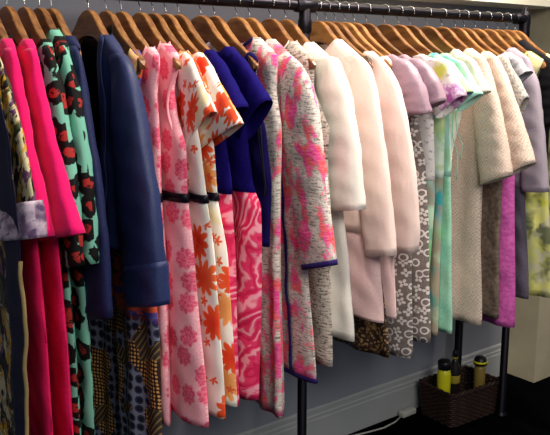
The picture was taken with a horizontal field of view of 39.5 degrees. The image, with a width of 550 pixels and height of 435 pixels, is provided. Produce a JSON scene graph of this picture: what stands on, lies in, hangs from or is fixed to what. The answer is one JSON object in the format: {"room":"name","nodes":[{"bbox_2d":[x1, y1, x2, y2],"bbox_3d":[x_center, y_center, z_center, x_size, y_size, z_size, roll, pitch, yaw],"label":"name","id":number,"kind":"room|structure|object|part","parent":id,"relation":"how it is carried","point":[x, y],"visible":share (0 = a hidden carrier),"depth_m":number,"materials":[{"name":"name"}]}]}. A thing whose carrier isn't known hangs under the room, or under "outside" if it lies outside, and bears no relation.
{"room":"clothing store","nodes":[
{"label":"clothing store","id":0,"kind":"room"},
{"bbox_2d":[0,0,522,434],"bbox_3d":[-0.638,-0.280,2.362,4.480,2.700,0.100,-8,14,-36],"label":"wall","id":1,"kind":"structure","parent":0,"point":[353,371],"depth_m":3.10,"materials":[{"name":"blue paint"}]},
{"bbox_2d":[235,343,500,434],"bbox_3d":[-0.603,0.971,2.560,4.480,0.168,0.016,-8,14,-36],"label":"baseboard","id":2,"kind":"structure","parent":1,"relation":"attached to","point":[349,414],"depth_m":3.30,"materials":[{"name":"paint"}]},
{"bbox_2d":[403,0,549,9],"bbox_3d":[-0.555,-1.139,2.083,4.480,0.906,0.172,-8,14,-36],"label":"trim","id":3,"kind":"structure","parent":1,"relation":"attached to","point":[512,4],"depth_m":3.27,"materials":[{"name":"white paint"}]},
{"bbox_2d":[348,373,549,434],"bbox_3d":[1.060,1.218,1.999,6.400,0.100,5.200,-8,14,-36],"label":"floor","id":4,"kind":"structure","parent":0,"point":[527,403],"depth_m":3.37,"materials":[{"name":"black carpet"}]},
{"bbox_2d":[120,0,530,434],"bbox_3d":[-0.385,0.192,2.371,3.382,1.770,0.301,-8,14,-36],"label":"clothes rack","id":5,"kind":"object","parent":4,"relation":"on","point":[305,8],"visible":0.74,"depth_m":2.66,"materials":[{"name":"black metal"}]},
{"bbox_2d":[0,19,8,39],"bbox_3d":[-0.694,-0.474,1.842,0.027,0.203,0.392,-8,14,-36],"label":"clothes hanger","id":6,"kind":"object","parent":5,"relation":"hanging from","point":[3,34],"visible":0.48,"depth_m":1.76,"materials":[{"name":"brown wood"}]},
{"bbox_2d":[0,0,28,44],"bbox_3d":[-0.656,-0.480,1.870,0.027,0.203,0.392,-8,14,-36],"label":"clothes hanger","id":7,"kind":"object","parent":5,"relation":"hanging from","point":[10,19],"visible":0.71,"depth_m":1.83,"materials":[{"name":"brown wood"}]},
{"bbox_2d":[0,38,54,434],"bbox_3d":[-0.679,0.210,1.950,0.067,1.293,0.602,-8,14,-36],"label":"dress","id":8,"kind":"object","parent":7,"relation":"hanging from","point":[40,409],"visible":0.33,"depth_m":1.77,"materials":[{"name":"pink fabric"}]},
{"bbox_2d":[8,0,53,53],"bbox_3d":[-0.622,-0.485,1.896,0.027,0.203,0.392,-8,14,-36],"label":"clothes hanger","id":9,"kind":"object","parent":5,"relation":"hanging from","point":[28,18],"visible":0.42,"depth_m":1.85,"materials":[{"name":"brown wood"}]},
{"bbox_2d":[15,39,85,434],"bbox_3d":[-0.623,0.209,1.956,0.067,1.293,0.660,-8,14,-36],"label":"dress","id":10,"kind":"object","parent":9,"relation":"hanging from","point":[66,220],"visible":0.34,"depth_m":1.74,"materials":[{"name":"pink fabric"}]},
{"bbox_2d":[28,0,68,50],"bbox_3d":[-0.592,-0.489,1.918,0.027,0.203,0.392,-8,14,-36],"label":"clothes hanger","id":11,"kind":"object","parent":5,"relation":"hanging from","point":[44,18],"visible":0.31,"depth_m":1.88,"materials":[{"name":"brown wood"}]},
{"bbox_2d":[36,39,84,434],"bbox_3d":[-0.618,0.200,2.023,0.062,1.304,0.558,-8,14,-36],"label":"dress","id":12,"kind":"object","parent":11,"relation":"hanging from","point":[71,247],"visible":0.23,"depth_m":1.76,"materials":[{"name":"fabric"}]},
{"bbox_2d":[46,29,98,434],"bbox_3d":[-0.587,0.183,2.043,0.061,1.331,0.558,-8,14,-36],"label":"dress","id":13,"kind":"object","parent":11,"relation":"hanging from","point":[74,99],"visible":0.21,"depth_m":1.79,"materials":[{"name":"green fabric"}]},
{"bbox_2d":[46,0,81,56],"bbox_3d":[-0.568,-0.493,1.936,0.027,0.203,0.392,-8,14,-36],"label":"clothes hanger","id":14,"kind":"object","parent":5,"relation":"hanging from","point":[57,17],"visible":0.2,"depth_m":1.89,"materials":[{"name":"brown wood"}]},
{"bbox_2d":[64,35,112,319],"bbox_3d":[-0.563,-0.102,2.006,0.055,0.724,0.559,-8,14,-36],"label":"jacket","id":15,"kind":"object","parent":14,"relation":"hanging from","point":[97,277],"visible":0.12,"depth_m":1.81,"materials":[{"name":"blue fabric"}]},
{"bbox_2d":[71,0,108,44],"bbox_3d":[-0.488,-0.505,1.996,0.027,0.203,0.392,-8,14,-36],"label":"clothes hanger","id":16,"kind":"object","parent":5,"relation":"hanging from","point":[89,23],"visible":0.44,"depth_m":1.98,"materials":[{"name":"brown wood"}]},
{"bbox_2d":[80,24,170,307],"bbox_3d":[-0.458,-0.144,2.023,0.081,0.709,0.646,-8,14,-36],"label":"jacket","id":17,"kind":"object","parent":16,"relation":"hanging from","point":[133,211],"visible":0.48,"depth_m":1.84,"materials":[{"name":"blue fabric"}]},
{"bbox_2d":[99,0,145,69],"bbox_3d":[-0.452,-0.503,2.024,0.036,0.218,0.474,-8,14,-36],"label":"clothes hanger","id":18,"kind":"object","parent":5,"relation":"hanging from","point":[107,18],"visible":0.44,"depth_m":1.95,"materials":[{"name":"brown wood"}]},
{"bbox_2d":[89,48,161,434],"bbox_3d":[-0.447,0.184,2.163,0.075,1.281,0.451,-8,14,-36],"label":"dress","id":19,"kind":"object","parent":18,"relation":"hanging from","point":[125,347],"visible":0.44,"depth_m":2.11,"materials":[{"name":"multicoloured fabric"}]},
{"bbox_2d":[115,0,149,53],"bbox_3d":[-0.414,-0.515,2.051,0.027,0.203,0.392,-8,14,-36],"label":"clothes hanger","id":20,"kind":"object","parent":5,"relation":"hanging from","point":[126,21],"visible":0.38,"depth_m":2.00,"materials":[{"name":"brown wood"}]},
{"bbox_2d":[141,46,170,425],"bbox_3d":[-0.413,0.045,2.162,0.077,1.026,0.457,-8,14,-36],"label":"dress","id":21,"kind":"object","parent":20,"relation":"hanging from","point":[150,75],"visible":0.09,"depth_m":1.96,"materials":[{"name":"pink fabric"}]},
{"bbox_2d":[132,2,181,69],"bbox_3d":[-0.373,-0.514,2.084,0.036,0.218,0.474,-8,14,-36],"label":"clothes hanger","id":22,"kind":"object","parent":5,"relation":"hanging from","point":[144,23],"visible":0.43,"depth_m":2.03,"materials":[{"name":"brown wood"}]},
{"bbox_2d":[156,41,208,427],"bbox_3d":[-0.341,0.022,2.164,0.086,1.010,0.552,-8,14,-36],"label":"dress","id":23,"kind":"object","parent":22,"relation":"hanging from","point":[189,401],"visible":0.3,"depth_m":2.02,"materials":[{"name":"pink fabric"}]},
{"bbox_2d":[144,2,184,52],"bbox_3d":[-0.338,-0.527,2.108,0.027,0.203,0.392,-8,14,-36],"label":"clothes hanger","id":24,"kind":"object","parent":5,"relation":"hanging from","point":[160,23],"visible":0.34,"depth_m":2.05,"materials":[{"name":"brown wood"}]},
{"bbox_2d":[175,50,225,419],"bbox_3d":[-0.318,0.022,2.190,0.059,0.979,0.576,-8,14,-36],"label":"dress","id":25,"kind":"object","parent":24,"relation":"hanging from","point":[194,102],"visible":0.19,"depth_m":2.01,"materials":[{"name":"fabric"}]},
{"bbox_2d":[147,3,198,54],"bbox_3d":[-0.306,-0.531,2.132,0.027,0.203,0.392,-8,14,-36],"label":"clothes hanger","id":26,"kind":"object","parent":5,"relation":"hanging from","point":[172,22],"visible":0.37,"depth_m":2.07,"materials":[{"name":"brown wood"}]},
{"bbox_2d":[192,52,243,406],"bbox_3d":[-0.270,0.010,2.189,0.059,0.954,0.631,-8,14,-36],"label":"dress","id":27,"kind":"object","parent":26,"relation":"hanging from","point":[228,120],"visible":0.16,"depth_m":2.03,"materials":[{"name":"fabric"}]},
{"bbox_2d":[174,4,210,52],"bbox_3d":[-0.274,-0.536,2.156,0.027,0.203,0.392,-8,14,-36],"label":"clothes hanger","id":28,"kind":"object","parent":5,"relation":"hanging from","point":[185,23],"visible":0.3,"depth_m":2.10,"materials":[{"name":"brown wood"}]},
{"bbox_2d":[204,49,248,405],"bbox_3d":[-0.248,0.013,2.236,0.080,0.980,0.587,-8,14,-36],"label":"dress","id":29,"kind":"object","parent":28,"relation":"hanging from","point":[223,173],"visible":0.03,"depth_m":2.05,"materials":[{"name":"fabric"}]},
{"bbox_2d":[191,0,228,51],"bbox_3d":[-0.216,-0.545,2.200,0.027,0.203,0.392,-8,14,-36],"label":"clothes hanger","id":30,"kind":"object","parent":5,"relation":"hanging from","point":[204,26],"visible":0.32,"depth_m":2.16,"materials":[{"name":"brown wood"}]},
{"bbox_2d":[216,46,272,399],"bbox_3d":[-0.188,0.000,2.276,0.096,0.989,0.590,-8,14,-36],"label":"dress","id":31,"kind":"object","parent":30,"relation":"hanging from","point":[246,205],"visible":0.27,"depth_m":2.10,"materials":[{"name":"fabric"}]},
{"bbox_2d":[202,0,258,68],"bbox_3d":[-0.182,-0.542,2.226,0.036,0.218,0.474,-8,14,-36],"label":"clothes hanger","id":32,"kind":"object","parent":5,"relation":"hanging from","point":[220,24],"visible":0.37,"depth_m":2.16,"materials":[{"name":"brown wood"}]},
{"bbox_2d":[244,52,270,246],"bbox_3d":[-0.164,-0.215,2.274,0.058,0.533,0.519,-8,14,-36],"label":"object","id":33,"kind":"object","parent":32,"relation":"hanging from","point":[258,147],"visible":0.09,"depth_m":2.11,"materials":[{"name":"fabric"}]},
{"bbox_2d":[227,0,257,41],"bbox_3d":[-0.116,-0.559,2.274,0.027,0.203,0.392,-8,14,-36],"label":"clothes hanger","id":34,"kind":"object","parent":5,"relation":"hanging from","point":[239,26],"visible":0.41,"depth_m":2.25,"materials":[{"name":"brown wood"}]},
{"bbox_3d":[-0.116,-0.527,2.280,0.027,0.137,0.392,-8,14,-36],"label":"wooden arm","id":35,"kind":"part","parent":34,"relation":"part of","materials":[{"name":"brown wood"}]},
{"bbox_2d":[207,36,284,417],"bbox_3d":[-0.111,0.014,2.386,0.097,1.120,0.478,-8,14,-36],"label":"dress","id":36,"kind":"object","parent":34,"relation":"hanging from","point":[271,379],"visible":0.23,"depth_m":2.24,"materials":[{"name":"fabric"}]},
{"bbox_2d":[239,0,271,42],"bbox_3d":[-0.079,-0.565,2.302,0.027,0.203,0.392,-8,14,-36],"label":"clothes hanger","id":37,"kind":"object","parent":5,"relation":"hanging from","point":[257,27],"visible":0.29,"depth_m":2.26,"materials":[{"name":"brown wood"}]},
{"bbox_3d":[-0.079,-0.532,2.308,0.027,0.137,0.392,-8,14,-36],"label":"wooden arm","id":38,"kind":"part","parent":37,"relation":"part of","materials":[{"name":"brown wood"}]},
{"bbox_2d":[265,39,337,383],"bbox_3d":[-0.036,-0.037,2.353,0.080,0.996,0.675,-8,14,-36],"label":"coat","id":39,"kind":"object","parent":37,"relation":"hanging from","point":[307,233],"visible":0.34,"depth_m":2.15,"materials":[{"name":"fabric"}]},
{"bbox_3d":[0.026,0.025,2.250,0.085,0.899,0.018,10,15,40],"label":"trim","id":40,"kind":"part","parent":39,"relation":"part of","materials":[{"name":"fabric"}]},
{"bbox_3d":[-0.051,0.440,2.467,0.079,0.014,0.560,-8,14,-36],"label":"hem trim","id":41,"kind":"part","parent":39,"relation":"part of","materials":[{"name":"fabric"}]},
{"bbox_3d":[0.123,0.133,2.160,0.056,0.053,0.129,-8,14,-36],"label":"cuff trim","id":42,"kind":"part","parent":39,"relation":"part of","materials":[{"name":"fabric"}]},
{"bbox_2d":[261,0,315,68],"bbox_3d":[-0.021,-0.566,2.346,0.036,0.218,0.474,-8,14,-36],"label":"clothes hanger","id":43,"kind":"object","parent":5,"relation":"hanging from","point":[274,28],"visible":0.41,"depth_m":2.31,"materials":[{"name":"brown wood"}]},
{"bbox_2d":[284,40,332,366],"bbox_3d":[0.006,-0.065,2.419,0.078,0.963,0.544,-8,14,-36],"label":"dress","id":44,"kind":"object","parent":43,"relation":"hanging from","point":[319,278],"visible":0.05,"depth_m":2.28,"materials":[{"name":"grey fabric"}]},
{"bbox_2d":[279,0,309,45],"bbox_3d":[0.031,-0.581,2.384,0.027,0.203,0.392,-8,14,-36],"label":"clothes hanger","id":45,"kind":"object","parent":5,"relation":"hanging from","point":[290,26],"visible":0.22,"depth_m":2.34,"materials":[{"name":"brown wood"}]},
{"bbox_3d":[0.031,-0.548,2.390,0.027,0.137,0.392,-8,14,-36],"label":"wooden arm","id":46,"kind":"part","parent":45,"relation":"part of","materials":[{"name":"brown wood"}]},
{"bbox_2d":[302,42,365,341],"bbox_3d":[0.062,-0.103,2.439,0.089,0.890,0.640,-8,14,-36],"label":"dress","id":47,"kind":"object","parent":45,"relation":"hanging from","point":[331,84],"visible":0.23,"depth_m":2.21,"materials":[{"name":"fabric"}]},
{"bbox_3d":[0.095,0.165,2.580,0.054,1.742,0.053,-8,14,-36],"label":"post","id":48,"kind":"part","parent":5,"relation":"part of","materials":[{"name":"black metal"}]},
{"bbox_3d":[-0.321,-0.609,2.105,3.355,0.034,0.034,-8,14,-36],"label":"rail","id":49,"kind":"part","parent":5,"relation":"part of","materials":[{"name":"black metal"}]},
{"bbox_2d":[310,0,337,45],"bbox_3d":[0.133,-0.596,2.460,0.027,0.203,0.392,-8,14,-36],"label":"clothes hanger","id":50,"kind":"object","parent":5,"relation":"hanging from","point":[321,32],"visible":0.41,"depth_m":2.43,"materials":[{"name":"brown wood"}]},
{"bbox_3d":[0.133,-0.564,2.466,0.027,0.137,0.392,-8,14,-36],"label":"wooden arm","id":51,"kind":"part","parent":50,"relation":"part of","materials":[{"name":"brown wood"}]},
{"bbox_2d":[318,39,396,322],"bbox_3d":[0.167,-0.138,2.506,0.072,0.866,0.651,-8,14,-36],"label":"coat","id":52,"kind":"object","parent":50,"relation":"hanging from","point":[370,231],"visible":0.27,"depth_m":2.31,"materials":[{"name":"fabric"}]},
{"bbox_2d":[319,1,367,52],"bbox_3d":[0.195,-0.605,2.506,0.027,0.203,0.392,-8,14,-36],"label":"clothes hanger","id":53,"kind":"object","parent":5,"relation":"hanging from","point":[341,26],"visible":0.29,"depth_m":2.45,"materials":[{"name":"brown wood"}]},
{"bbox_3d":[0.195,-0.573,2.513,0.027,0.137,0.392,-8,14,-36],"label":"wooden arm","id":54,"kind":"part","parent":53,"relation":"part of","materials":[{"name":"brown wood"}]},
{"bbox_2d":[363,51,419,318],"bbox_3d":[0.234,-0.126,2.550,0.072,0.837,0.667,-8,14,-36],"label":"dress","id":55,"kind":"object","parent":53,"relation":"hanging from","point":[397,136],"visible":0.1,"depth_m":2.31,"materials":[{"name":"fabric"}]},
{"bbox_2d":[316,0,372,68],"bbox_3d":[0.160,-0.592,2.481,0.036,0.218,0.474,-8,14,-36],"label":"clothes hanger","id":56,"kind":"object","parent":5,"relation":"hanging from","point":[333,27],"visible":0.36,"depth_m":2.42,"materials":[{"name":"brown wood"}]},
{"bbox_3d":[0.160,-0.560,2.488,0.036,0.152,0.474,-8,14,-36],"label":"wooden arm","id":57,"kind":"part","parent":56,"relation":"part of","materials":[{"name":"brown wood"}]},
{"bbox_2d":[332,55,388,357],"bbox_3d":[0.190,-0.057,2.557,0.061,0.943,0.554,-8,14,-36],"label":"dress","id":58,"kind":"object","parent":56,"relation":"hanging from","point":[370,337],"visible":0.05,"depth_m":2.47,"materials":[{"name":"patterned fabric"},{"name":"lace"}]},
{"bbox_2d":[342,1,391,68],"bbox_3d":[0.225,-0.602,2.530,0.036,0.218,0.474,-8,14,-36],"label":"clothes hanger","id":59,"kind":"object","parent":5,"relation":"hanging from","point":[355,32],"visible":0.29,"depth_m":2.46,"materials":[{"name":"brown wood"}]},
{"bbox_3d":[0.225,-0.570,2.537,0.036,0.152,0.474,-8,14,-36],"label":"wooden arm","id":60,"kind":"part","parent":59,"relation":"part of","materials":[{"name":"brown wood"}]},
{"bbox_2d":[380,56,390,62],"bbox_3d":[0.235,-0.141,2.619,0.057,0.804,0.486,-8,14,-36],"label":"dress","id":61,"kind":"object","parent":59,"relation":"hanging from","point":[382,57],"visible":0.02,"depth_m":2.38,"materials":[{"name":"fabric"}]},
{"bbox_2d":[352,2,389,55],"bbox_3d":[0.262,-0.615,2.556,0.027,0.203,0.392,-8,14,-36],"label":"clothes hanger","id":62,"kind":"object","parent":5,"relation":"hanging from","point":[365,33],"visible":0.31,"depth_m":2.50,"materials":[{"name":"brown wood"}]},
{"bbox_3d":[0.262,-0.582,2.563,0.027,0.137,0.392,-8,14,-36],"label":"wooden arm","id":63,"kind":"part","parent":62,"relation":"part of","materials":[{"name":"brown wood"}]},
{"bbox_2d":[386,54,432,357],"bbox_3d":[0.285,-0.059,2.631,0.078,0.989,0.624,-8,14,-36],"label":"dress","id":64,"kind":"object","parent":62,"relation":"hanging from","point":[414,90],"visible":0.08,"depth_m":2.50,"materials":[{"name":"grey fabric"}]},
{"bbox_2d":[362,3,401,55],"bbox_3d":[0.306,-0.621,2.590,0.027,0.203,0.392,-8,14,-36],"label":"clothes hanger","id":65,"kind":"object","parent":5,"relation":"hanging from","point":[373,30],"visible":0.32,"depth_m":2.53,"materials":[{"name":"brown wood"}]},
{"bbox_3d":[0.306,-0.589,2.596,0.027,0.137,0.392,-8,14,-36],"label":"wooden arm","id":66,"kind":"part","parent":65,"relation":"part of","materials":[{"name":"brown wood"}]},
{"bbox_2d":[397,54,446,342],"bbox_3d":[0.333,-0.089,2.656,0.079,0.939,0.633,-8,14,-36],"label":"dress","id":67,"kind":"object","parent":65,"relation":"hanging from","point":[421,317],"visible":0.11,"depth_m":2.48,"materials":[{"name":"grey fabric"}]},
{"bbox_2d":[377,4,420,57],"bbox_3d":[0.376,-0.631,2.641,0.027,0.203,0.392,-8,14,-36],"label":"clothes hanger","id":68,"kind":"object","parent":5,"relation":"hanging from","point":[389,32],"visible":0.48,"depth_m":2.59,"materials":[{"name":"brown wood"}]},
{"bbox_3d":[0.376,-0.599,2.648,0.027,0.137,0.392,-8,14,-36],"label":"wooden arm","id":69,"kind":"part","parent":68,"relation":"part of","materials":[{"name":"brown wood"}]},
{"bbox_2d":[413,54,467,270],"bbox_3d":[0.412,-0.121,2.699,0.080,0.894,0.622,-8,14,-36],"label":"dress","id":70,"kind":"object","parent":68,"relation":"hanging from","point":[455,93],"visible":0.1,"depth_m":2.50,"materials":[{"name":"fabric"}]},
{"bbox_2d":[393,5,432,55],"bbox_3d":[0.430,-0.639,2.682,0.027,0.203,0.392,-8,14,-36],"label":"clothes hanger","id":71,"kind":"object","parent":5,"relation":"hanging from","point":[405,32],"visible":0.27,"depth_m":2.63,"materials":[{"name":"brown wood"}]},
{"bbox_3d":[0.430,-0.607,2.688,0.027,0.137,0.392,-8,14,-36],"label":"wooden arm","id":72,"kind":"part","parent":71,"relation":"part of","materials":[{"name":"brown wood"}]},
{"bbox_2d":[428,53,473,335],"bbox_3d":[0.456,-0.095,2.758,0.082,0.970,0.590,-8,14,-36],"label":"dress","id":73,"kind":"object","parent":71,"relation":"hanging from","point":[439,123],"visible":0.1,"depth_m":2.61,"materials":[{"name":"green fabric"}]},
{"bbox_2d":[395,6,443,54],"bbox_3d":[0.475,-0.646,2.716,0.027,0.203,0.392,-8,14,-36],"label":"clothes hanger","id":74,"kind":"object","parent":5,"relation":"hanging from","point":[415,30],"visible":0.35,"depth_m":2.66,"materials":[{"name":"brown wood"}]},
{"bbox_3d":[0.475,-0.614,2.722,0.027,0.137,0.392,-8,14,-36],"label":"wooden arm","id":75,"kind":"part","parent":74,"relation":"part of","materials":[{"name":"brown wood"}]},
{"bbox_2d":[438,53,483,333],"bbox_3d":[0.500,-0.100,2.794,0.078,0.977,0.587,-9,14,-37],"label":"dress","id":76,"kind":"object","parent":74,"relation":"hanging from","point":[445,284],"visible":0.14,"depth_m":2.66,"materials":[{"name":"green fabric"}]},
{"bbox_3d":[0.606,-0.248,2.577,0.009,0.241,0.035,-8,14,-36],"label":"tie cord","id":77,"kind":"part","parent":76,"relation":"part of","materials":[{"name":"green fabric"}]},
{"bbox_3d":[0.615,-0.280,2.560,0.009,0.171,0.035,-8,14,-36],"label":"tie cord","id":78,"kind":"part","parent":76,"relation":"part of","materials":[{"name":"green fabric"}]},
{"bbox_2d":[397,7,454,53],"bbox_3d":[0.546,-0.656,2.769,0.027,0.203,0.392,-8,14,-36],"label":"clothes hanger","id":79,"kind":"object","parent":5,"relation":"hanging from","point":[431,33],"visible":0.39,"depth_m":2.72,"materials":[{"name":"brown wood"}]},
{"bbox_3d":[0.546,-0.624,2.775,0.027,0.137,0.392,-8,14,-36],"label":"wooden arm","id":80,"kind":"part","parent":79,"relation":"part of","materials":[{"name":"brown wood"}]},
{"bbox_2d":[449,49,491,170],"bbox_3d":[0.559,-0.149,2.853,0.075,0.930,0.552,-8,14,-36],"label":"dress","id":81,"kind":"object","parent":79,"relation":"hanging from","point":[471,64],"visible":0.06,"depth_m":2.61,"materials":[{"name":"beige fabric"}]},
{"bbox_2d":[435,8,468,51],"bbox_3d":[0.611,-0.666,2.817,0.027,0.203,0.392,-8,14,-36],"label":"clothes hanger","id":82,"kind":"object","parent":5,"relation":"hanging from","point":[448,34],"visible":0.36,"depth_m":2.77,"materials":[{"name":"brown wood"}]},
{"bbox_3d":[0.611,-0.634,2.824,0.027,0.137,0.392,-8,14,-36],"label":"wooden arm","id":83,"kind":"part","parent":82,"relation":"part of","materials":[{"name":"brown wood"}]},
{"bbox_2d":[451,48,512,324],"bbox_3d":[0.635,-0.125,2.897,0.095,1.006,0.612,-8,14,-36],"label":"coat","id":84,"kind":"object","parent":82,"relation":"hanging from","point":[485,156],"visible":0.37,"depth_m":2.78,"materials":[{"name":"beige fabric"}]},
{"bbox_3d":[0.858,0.106,3.484,0.045,1.510,0.044,-8,14,-36],"label":"leg","id":85,"kind":"part","parent":5,"relation":"part of","materials":[{"name":"black metal"}]},
{"bbox_2d":[450,9,486,52],"bbox_3d":[0.671,-0.675,2.862,0.027,0.203,0.392,-8,14,-36],"label":"clothes hanger","id":86,"kind":"object","parent":5,"relation":"hanging from","point":[460,33],"visible":0.36,"depth_m":2.81,"materials":[{"name":"brown wood"}]},
{"bbox_3d":[0.671,-0.642,2.868,0.027,0.137,0.392,-8,14,-36],"label":"wooden arm","id":87,"kind":"part","parent":86,"relation":"part of","materials":[{"name":"brown wood"}]},
{"bbox_2d":[480,51,535,237],"bbox_3d":[0.706,-0.142,2.926,0.104,0.968,0.650,-8,14,-36],"label":"coat","id":88,"kind":"object","parent":86,"relation":"hanging from","point":[521,150],"visible":0.08,"depth_m":2.67,"materials":[{"name":"beige fabric"}]},
{"bbox_2d":[462,10,499,55],"bbox_3d":[0.712,-0.681,2.893,0.027,0.203,0.392,-8,14,-36],"label":"clothes hanger","id":89,"kind":"object","parent":5,"relation":"hanging from","point":[472,34],"visible":0.3,"depth_m":2.83,"materials":[{"name":"brown wood"}]},
{"bbox_3d":[0.712,-0.648,2.899,0.027,0.137,0.392,-8,14,-36],"label":"wooden arm","id":90,"kind":"part","parent":89,"relation":"part of","materials":[{"name":"brown wood"}]},
{"bbox_2d":[481,55,529,318],"bbox_3d":[0.724,-0.127,2.988,0.095,0.985,0.566,-8,14,-36],"label":"dress","id":91,"kind":"object","parent":89,"relation":"hanging from","point":[492,192],"visible":0.17,"depth_m":2.89,"materials":[{"name":"grey fabric"}]},
{"bbox_2d":[472,11,505,54],"bbox_3d":[0.764,-0.688,2.932,0.027,0.203,0.392,-8,14,-36],"label":"clothes hanger","id":92,"kind":"object","parent":5,"relation":"hanging from","point":[483,35],"visible":0.3,"depth_m":2.88,"materials":[{"name":"brown wood"}]},
{"bbox_3d":[0.764,-0.656,2.938,0.027,0.137,0.392,-8,14,-36],"label":"wooden arm","id":93,"kind":"part","parent":92,"relation":"part of","materials":[{"name":"brown wood"}]},
{"bbox_2d":[482,52,532,327],"bbox_3d":[0.769,-0.127,3.044,0.100,1.037,0.522,-8,14,-36],"label":"dress","id":94,"kind":"object","parent":92,"relation":"hanging from","point":[506,318],"visible":0.12,"depth_m":2.90,"materials":[{"name":"purple fabric"}]},
{"bbox_2d":[483,11,511,50],"bbox_3d":[0.820,-0.697,2.974,0.027,0.203,0.392,-8,14,-36],"label":"clothes hanger","id":95,"kind":"object","parent":5,"relation":"hanging from","point":[494,35],"visible":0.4,"depth_m":2.93,"materials":[{"name":"brown wood"}]},
{"bbox_3d":[0.820,-0.664,2.980,0.027,0.137,0.392,-8,14,-36],"label":"wooden arm","id":96,"kind":"part","parent":95,"relation":"part of","materials":[{"name":"brown wood"}]},
{"bbox_2d":[506,47,549,298],"bbox_3d":[0.835,-0.190,3.054,0.078,0.954,0.590,-8,14,-36],"label":"jacket","id":97,"kind":"object","parent":95,"relation":"hanging from","point":[535,178],"visible":0.14,"depth_m":2.84,"materials":[{"name":"purple fabric"}]},
{"bbox_3d":[1.013,0.031,3.267,0.054,1.742,0.053,-8,14,-36],"label":"post","id":98,"kind":"part","parent":5,"relation":"part of","materials":[{"name":"black metal"}]},
{"bbox_2d":[504,13,521,42],"bbox_3d":[0.919,-0.711,3.047,0.027,0.203,0.392,-8,14,-36],"label":"clothes hanger","id":99,"kind":"object","parent":5,"relation":"hanging from","point":[514,35],"visible":0.24,"depth_m":3.01,"materials":[{"name":"brown wood"}]},
{"bbox_3d":[0.919,-0.679,3.054,0.027,0.137,0.392,-8,14,-36],"label":"wooden arm","id":100,"kind":"part","parent":99,"relation":"part of","materials":[{"name":"brown wood"}]},
{"bbox_2d":[518,39,549,159],"bbox_3d":[0.919,-0.475,3.094,0.072,0.476,0.524,-8,14,-36],"label":"jacket","id":101,"kind":"object","parent":99,"relation":"hanging from","point":[544,75],"visible":0.09,"depth_m":2.91,"materials":[{"name":"black fabric"}]},
{"bbox_2d":[494,12,545,68],"bbox_3d":[0.872,-0.697,3.014,0.036,0.218,0.474,-8,14,-36],"label":"clothes hanger","id":102,"kind":"object","parent":5,"relation":"hanging from","point":[506,36],"visible":0.3,"depth_m":2.96,"materials":[{"name":"brown wood"}]},
{"bbox_2d":[525,51,549,297],"bbox_3d":[0.901,-0.190,3.088,0.084,0.940,0.546,-8,14,-36],"label":"dress","id":103,"kind":"object","parent":102,"relation":"hanging from","point":[537,204],"visible":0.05,"depth_m":2.96,"materials":[{"name":"yellow fabric"}]},
{"bbox_2d":[512,23,545,54],"bbox_3d":[0.960,-0.717,3.079,0.027,0.203,0.392,-8,14,-36],"label":"clothes hanger","id":104,"kind":"object","parent":5,"relation":"hanging from","point":[522,35],"visible":0.2,"depth_m":3.03,"materials":[{"name":"brown wood"}]},
{"bbox_2d":[546,53,549,225],"bbox_3d":[0.991,-0.197,3.144,0.088,0.931,0.566,-8,14,-36],"label":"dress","id":105,"kind":"object","parent":104,"relation":"hanging from","point":[547,54],"visible":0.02,"depth_m":2.99,"materials":[{"name":"green fabric"}]},
{"bbox_2d":[354,406,415,434],"bbox_3d":[0.368,0.907,3.251,0.661,0.026,0.053,-8,14,-36],"label":"power cord","id":106,"kind":"object","parent":4,"relation":"on","point":[409,411],"visible":1,"depth_m":3.40,"materials":[{"name":"white plastic"}]},
{"bbox_2d":[419,365,498,427],"bbox_3d":[0.825,0.800,3.435,0.324,0.163,0.221,-7,13,-34],"label":"wicker basket","id":107,"kind":"object","parent":4,"relation":"on","point":[470,404],"visible":0.84,"depth_m":3.36,"materials":[{"name":"brown wicker"}]},
{"bbox_2d":[437,358,451,392],"bbox_3d":[0.739,0.753,3.355,0.060,0.268,0.060,-8,14,-36],"label":"bottle","id":108,"kind":"object","parent":107,"relation":"in","point":[444,364],"visible":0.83,"depth_m":3.32,"materials":[{"name":"yellow plastic"}]},
{"bbox_2d":[450,350,459,393],"bbox_3d":[0.814,0.730,3.477,0.054,0.265,0.054,-8,14,-36],"label":"bottle","id":109,"kind":"object","parent":107,"relation":"in","point":[455,368],"visible":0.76,"depth_m":3.45,"materials":[{"name":"black glass"}]},
{"bbox_2d":[473,355,487,387],"bbox_3d":[0.925,0.742,3.463,0.064,0.247,0.064,-8,14,-36],"label":"bottle","id":110,"kind":"object","parent":107,"relation":"in","point":[480,361],"visible":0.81,"depth_m":3.43,"materials":[{"name":"yellow plastic"}]},
{"bbox_2d":[507,8,549,382],"bbox_3d":[1.960,-0.640,4.198,1.920,2.700,0.272,-8,14,-36],"label":"wall","id":111,"kind":"structure","parent":0,"point":[529,340],"depth_m":3.77,"materials":[{"name":"beige paint"}]},
{"bbox_3d":[-0.732,-0.469,1.814,0.027,0.203,0.392,-8,14,-36],"label":"clothes hanger","id":112,"kind":"object","parent":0,"visible":0},
{"bbox_2d":[0,58,47,434],"bbox_3d":[-0.692,0.226,1.913,0.090,1.336,0.646,-8,13,-34],"label":"coat","id":113,"kind":"object","parent":112,"relation":"hanging from","point":[22,216],"visible":1,"depth_m":1.66,"materials":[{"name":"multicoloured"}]}
]}

